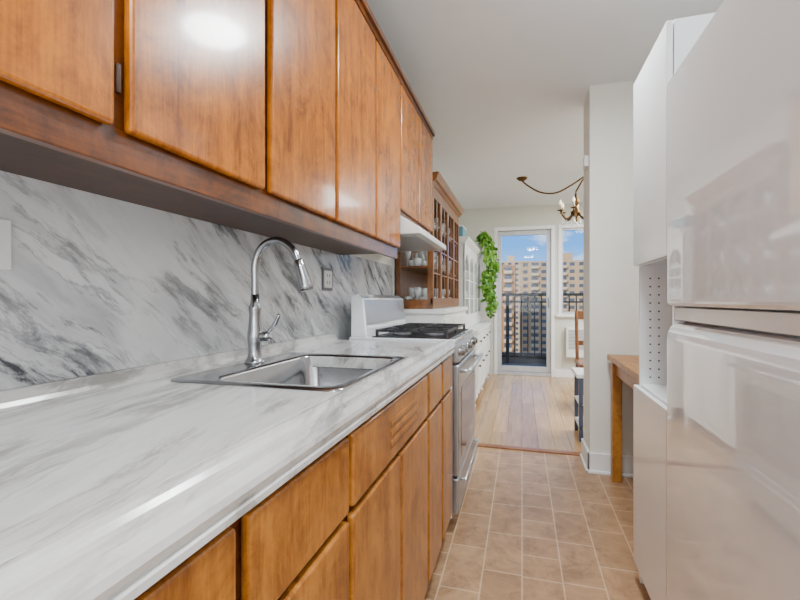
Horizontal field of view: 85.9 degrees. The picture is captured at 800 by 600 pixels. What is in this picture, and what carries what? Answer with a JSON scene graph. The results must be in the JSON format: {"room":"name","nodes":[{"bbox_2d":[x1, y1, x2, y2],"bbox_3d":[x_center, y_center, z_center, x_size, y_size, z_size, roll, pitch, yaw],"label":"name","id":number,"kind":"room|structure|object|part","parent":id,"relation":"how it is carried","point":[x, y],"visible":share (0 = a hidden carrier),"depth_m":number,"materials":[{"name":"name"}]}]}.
{"room":"kitchen","nodes":[
{"label":"kitchen","id":0,"kind":"room"},
{"bbox_2d":[0,170,394,389],"bbox_3d":[-0.283,-0.135,2.695,0.184,2.490,8.430,0,0,16],"label":"wall","id":1,"kind":"structure","parent":0,"point":[95,284],"depth_m":1.06,"materials":[{"name":"stone"}]},
{"bbox_2d":[0,219,11,269],"bbox_3d":[-0.730,-0.102,0.764,0.010,0.093,0.071,0,0,16],"label":"light switch","id":2,"kind":"object","parent":1,"relation":"attached to","point":[5,225],"visible":1,"depth_m":0.79,"materials":[{"name":"white plastic"}]},
{"bbox_2d":[0,0,434,258],"bbox_3d":[-0.442,-0.680,1.173,0.341,0.944,3.815,0,0,16],"label":"upper cabinet","id":3,"kind":"object","parent":1,"relation":"attached to","point":[300,122],"visible":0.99,"depth_m":0.93,"materials":[{"name":"brown wood"}]},
{"bbox_2d":[397,216,445,251],"bbox_3d":[0.002,-0.382,2.583,0.426,0.103,0.770,0,0,16],"label":"range hood","id":4,"kind":"object","parent":3,"relation":"attached to","point":[413,237],"visible":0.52,"depth_m":2.38,"materials":[{"name":"white paint"}]},
{"bbox_2d":[322,267,332,290],"bbox_3d":[-0.353,-0.101,2.096,0.010,0.112,0.110,0,0,16],"label":"wall outlet","id":5,"kind":"object","parent":1,"relation":"attached to","point":[327,273],"visible":1,"depth_m":2.08,"materials":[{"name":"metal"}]},
{"bbox_2d":[392,258,393,294],"bbox_3d":[-0.052,-0.440,3.162,0.018,1.300,0.015,0,0,16],"label":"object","id":6,"kind":"structure","parent":1,"relation":"attached to","point":[392,258],"depth_m":3.15,"materials":[{"name":"paint"}]},
{"bbox_2d":[459,203,583,373],"bbox_3d":[2.633,-0.135,6.165,3.900,2.490,0.160,0,0,16],"label":"wall","id":7,"kind":"structure","parent":0,"point":[475,221],"depth_m":6.29,"materials":[{"name":"paint"}]},
{"bbox_2d":[494,225,553,376],"bbox_3d":[1.837,0.015,6.385,0.850,2.190,0.172,0,0,16],"label":"door frame","id":8,"kind":"structure","parent":7,"relation":"in","point":[544,227],"depth_m":6.29,"materials":[{"name":"paint"}]},
{"bbox_2d":[498,229,550,372],"bbox_3d":[1.830,0.017,6.358,0.754,2.087,0.088,0,0,16],"label":"door leaf","id":9,"kind":"structure","parent":8,"relation":"attached to","point":[547,369],"depth_m":6.33,"materials":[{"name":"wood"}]},
{"bbox_2d":[502,362,545,366],"bbox_3d":[2.512,1.210,7.021,5.400,0.160,1.420,0,0,16],"label":"balcony slab","id":10,"kind":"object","parent":7,"relation":"attached to","point":[503,363],"visible":0.02,"depth_m":7.53,"materials":[{"name":"grey concrete"}]},
{"bbox_2d":[502,293,583,363],"bbox_3d":[2.669,0.505,7.595,5.411,1.250,0.130,0,0,16],"label":"balcony railing","id":11,"kind":"object","parent":10,"relation":"on","point":[512,357],"depth_m":7.68,"materials":[{"name":"black metal"}]},
{"bbox_2d":[554,369,573,377],"bbox_3d":[3.306,1.055,5.883,2.250,0.110,0.015,0,0,16],"label":"baseboard","id":12,"kind":"structure","parent":7,"relation":"attached to","point":[557,373],"depth_m":6.15,"materials":[{"name":"paint"}]},
{"bbox_2d":[556,224,583,316],"bbox_3d":[2.813,-0.420,6.068,1.160,1.320,0.170,0,0,16],"label":"window","id":13,"kind":"structure","parent":7,"relation":"in","point":[561,228],"depth_m":6.17,"materials":[{"name":"paint"}]},
{"bbox_2d":[566,327,583,357],"bbox_3d":[2.668,0.600,6.017,0.650,0.420,0.105,0,0,16],"label":"air conditioner","id":14,"kind":"object","parent":7,"relation":"attached to","point":[570,331],"visible":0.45,"depth_m":6.04,"materials":[{"name":"white paint"}]},
{"bbox_2d":[569,330,583,348],"bbox_3d":[2.655,0.555,5.969,0.590,0.270,0.007,0,0,16],"label":"grille","id":15,"kind":"object","parent":14,"relation":"attached to","point":[571,332],"depth_m":6.03,"materials":[{"name":"white metal"}]},
{"bbox_2d":[424,374,650,599],"bbox_3d":[1.504,1.160,2.188,3.900,0.100,8.430,0,0,16],"label":"floor","id":16,"kind":"structure","parent":0,"point":[528,525],"depth_m":2.20,"materials":[{"name":"tile"}]},
{"bbox_2d":[134,355,451,599],"bbox_3d":[-0.431,0.675,0.686,0.596,0.869,2.885,0,0,16],"label":"base cabinet","id":17,"kind":"object","parent":16,"relation":"on","point":[369,517],"visible":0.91,"depth_m":0.82,"materials":[{"name":"brown wood"}]},
{"bbox_2d":[0,333,455,599],"bbox_3d":[-0.434,0.202,0.690,0.618,0.074,2.890,0,0,16],"label":"countertop","id":18,"kind":"structure","parent":17,"relation":"on","point":[110,481],"depth_m":0.56,"materials":[{"name":"stone"}]},
{"bbox_2d":[244,237,313,363],"bbox_3d":[-0.366,0.001,1.299,0.228,0.384,0.062,0,0,16],"label":"kitchen faucet","id":19,"kind":"object","parent":18,"relation":"on","point":[255,335],"visible":1,"depth_m":1.30,"materials":[{"name":"silver metal"}]},
{"bbox_3d":[-0.405,0.084,1.320,0.083,0.086,0.032,0,0,3],"label":"lever handle","id":20,"kind":"part","parent":19,"relation":"part of","materials":[{"name":"silver metal"}]},
{"bbox_2d":[170,352,405,391],"bbox_3d":[-0.271,0.282,1.255,0.463,0.180,0.570,0,0,16],"label":"sink","id":21,"kind":"object","parent":18,"relation":"in","point":[294,368],"visible":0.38,"depth_m":1.32,"materials":[{"name":"silver metal"}]},
{"bbox_2d":[349,294,482,518],"bbox_3d":[0.139,0.540,2.466,0.612,1.140,0.764,0,0,16],"label":"gas range","id":22,"kind":"object","parent":16,"relation":"on","point":[373,317],"visible":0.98,"depth_m":2.21,"materials":[{"name":"white metal"}]},
{"bbox_3d":[-0.075,0.061,2.526,0.019,0.127,0.736,0,0,16],"label":"backguard panel","id":23,"kind":"part","parent":22,"relation":"part of","materials":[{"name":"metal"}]},
{"bbox_3d":[0.364,0.935,2.402,0.030,0.170,0.752,0,0,16],"label":"storage drawer","id":24,"kind":"part","parent":22,"relation":"part of","materials":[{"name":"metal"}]},
{"bbox_3d":[0.365,0.255,2.401,0.032,0.089,0.756,0,0,16],"label":"control panel","id":25,"kind":"part","parent":22,"relation":"part of","materials":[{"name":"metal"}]},
{"bbox_2d":[452,348,482,481],"bbox_3d":[0.392,0.596,2.394,0.087,0.572,0.752,0,0,16],"label":"oven","id":26,"kind":"object","parent":22,"relation":"in","point":[463,371],"depth_m":2.17,"materials":[{"name":"silver glass"}]},
{"bbox_2d":[404,306,467,328],"bbox_3d":[0.323,0.588,3.775,0.380,1.044,1.350,0,0,16],"label":"buffet","id":27,"kind":"object","parent":16,"relation":"on","point":[458,315],"visible":0.2,"depth_m":3.15,"materials":[{"name":"paint"}]},
{"bbox_2d":[395,171,463,308],"bbox_3d":[0.304,-0.427,3.775,0.334,0.985,1.370,0,0,16],"label":"china hutch","id":28,"kind":"object","parent":27,"relation":"on","point":[423,279],"visible":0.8,"depth_m":3.48,"materials":[{"name":"brown wood"}]},
{"bbox_2d":[459,236,490,406],"bbox_3d":[0.836,0.225,5.366,0.499,1.770,1.880,0,0,16],"label":"china cabinet","id":29,"kind":"object","parent":16,"relation":"on","point":[470,256],"visible":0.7,"depth_m":5.04,"materials":[{"name":"paint"}]},
{"bbox_2d":[459,225,466,235],"bbox_3d":[0.623,-0.728,4.860,0.265,0.134,0.610,0,0,16],"label":"storage boxes","id":30,"kind":"object","parent":29,"relation":"on","point":[462,230],"visible":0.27,"depth_m":4.55},
{"bbox_2d":[474,231,499,318],"bbox_3d":[1.151,-0.339,5.894,0.378,1.190,0.610,0,0,27],"label":"plant","id":31,"kind":"object","parent":29,"relation":"on","point":[488,277],"visible":0.99,"depth_m":5.75,"materials":[{"name":"green plant"}]},
{"bbox_3d":[1.060,-0.726,5.936,0.180,0.130,0.180,0,0,16],"label":"pot","id":32,"kind":"part","parent":31,"relation":"part of","materials":[{"name":"white ceramic"}]},
{"bbox_2d":[475,443,580,455],"bbox_3d":[0.670,1.105,3.261,1.350,0.010,0.060,0,0,16],"label":"threshold strip","id":33,"kind":"object","parent":16,"relation":"on","point":[479,444],"visible":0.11,"depth_m":3.16,"materials":[{"name":"brown wood"}]},
{"bbox_2d":[571,367,583,441],"bbox_3d":[1.625,0.845,3.473,0.410,0.530,0.370,0,0,16],"label":"step stool","id":34,"kind":"object","parent":16,"relation":"on","point":[578,372],"visible":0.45,"depth_m":3.44,"materials":[{"name":"blue paint"}]},
{"bbox_2d":[574,311,583,412],"bbox_3d":[2.054,0.614,4.410,0.455,0.992,0.527,0,0,16],"label":"dining chair","id":35,"kind":"object","parent":16,"relation":"on","point":[579,363],"visible":0.2,"depth_m":4.64,"materials":[{"name":"brown wood"}]},
{"bbox_2d":[607,354,638,482],"bbox_3d":[1.465,0.726,2.240,0.565,0.768,0.810,0,0,16],"label":"side table","id":36,"kind":"object","parent":16,"relation":"on","point":[625,368],"visible":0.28,"depth_m":2.61,"materials":[{"name":"brown wood"}]},
{"bbox_2d":[633,12,715,599],"bbox_3d":[1.065,0.128,1.455,0.405,1.965,0.410,0,0,16],"label":"pantry cabinet","id":37,"kind":"object","parent":16,"relation":"on","point":[678,36],"visible":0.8,"depth_m":1.50,"materials":[{"name":"white laminate"}]},
{"bbox_2d":[667,0,799,599],"bbox_3d":[1.033,0.226,0.856,0.680,1.768,0.740,0,0,16],"label":"refrigerator","id":38,"kind":"object","parent":16,"relation":"on","point":[733,102],"visible":1,"depth_m":0.89,"materials":[{"name":"white metal"},{"name":"painted metal"}]},
{"bbox_3d":[0.732,0.530,0.941,0.055,0.930,0.740,0,0,16],"label":"fresh food door","id":39,"kind":"part","parent":38,"relation":"part of","materials":[{"name":"white metal"}]},
{"bbox_3d":[0.732,-0.320,0.941,0.055,0.676,0.740,0,0,16],"label":"freezer door","id":40,"kind":"part","parent":38,"relation":"part of","materials":[{"name":"white metal"}]},
{"bbox_3d":[0.737,0.041,0.940,0.025,0.038,0.720,0,0,16],"label":"grip rail","id":41,"kind":"part","parent":38,"relation":"part of","materials":[{"name":"white plastic"}]},
{"bbox_2d":[366,0,723,208],"bbox_3d":[1.504,-1.430,2.188,3.900,0.100,8.430,0,0,16],"label":"ceiling","id":42,"kind":"structure","parent":0,"point":[502,86],"depth_m":2.61,"materials":[{"name":"paint"}]},
{"bbox_2d":[517,176,583,225],"bbox_3d":[1.699,-1.100,4.715,0.816,0.560,0.398,0,0,16],"label":"chandelier","id":43,"kind":"object","parent":42,"relation":"hanging from","point":[575,212],"visible":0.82,"depth_m":4.65,"materials":[{"name":"gold metal"}]},
{"bbox_2d":[584,80,638,455],"bbox_3d":[2.407,-0.135,2.586,2.380,2.490,0.290,0,0,16],"label":"wall","id":44,"kind":"structure","parent":0,"point":[611,278],"depth_m":2.74,"materials":[{"name":"white paint"}]},
{"bbox_2d":[583,155,588,168],"bbox_3d":[1.235,-0.915,2.861,0.025,0.070,0.080,0,0,16],"label":"door chime","id":45,"kind":"object","parent":44,"relation":"attached to","point":[586,158],"depth_m":2.82,"materials":[{"name":"white plastic"}]},
{"bbox_2d":[580,438,632,477],"bbox_3d":[1.583,1.045,2.806,0.725,0.130,0.317,0,0,16],"label":"baseboard","id":46,"kind":"structure","parent":44,"relation":"attached to","point":[593,463],"depth_m":2.74,"materials":[{"name":"paint"}]},
{"label":"outside","id":47,"kind":"structure","parent":0,"visible":0},
{"bbox_3d":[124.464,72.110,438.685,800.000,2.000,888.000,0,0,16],"label":"ground","id":48,"kind":"structure","parent":47,"visible":0},
{"bbox_2d":[502,265,515,351],"bbox_3d":[27.719,27.860,156.684,27.800,86.500,19.400,0,0,16],"label":"apartment tower","id":49,"kind":"structure","parent":48,"relation":"on","point":[508,271],"depth_m":145.29,"materials":[{"name":"beige concrete"}]},
{"bbox_2d":[502,256,526,351],"bbox_3d":[62.184,23.360,241.154,20.000,95.500,18.060,0,0,16],"label":"apartment tower","id":50,"kind":"structure","parent":48,"relation":"on","point":[510,259],"depth_m":231.57,"materials":[{"name":"white concrete"}]},
{"bbox_2d":[519,253,583,352],"bbox_3d":[68.634,25.860,181.457,35.000,90.500,19.400,0,0,16],"label":"apartment tower","id":51,"kind":"structure","parent":48,"relation":"on","point":[532,274],"depth_m":175.98,"materials":[{"name":"beige brick"}]}
]}

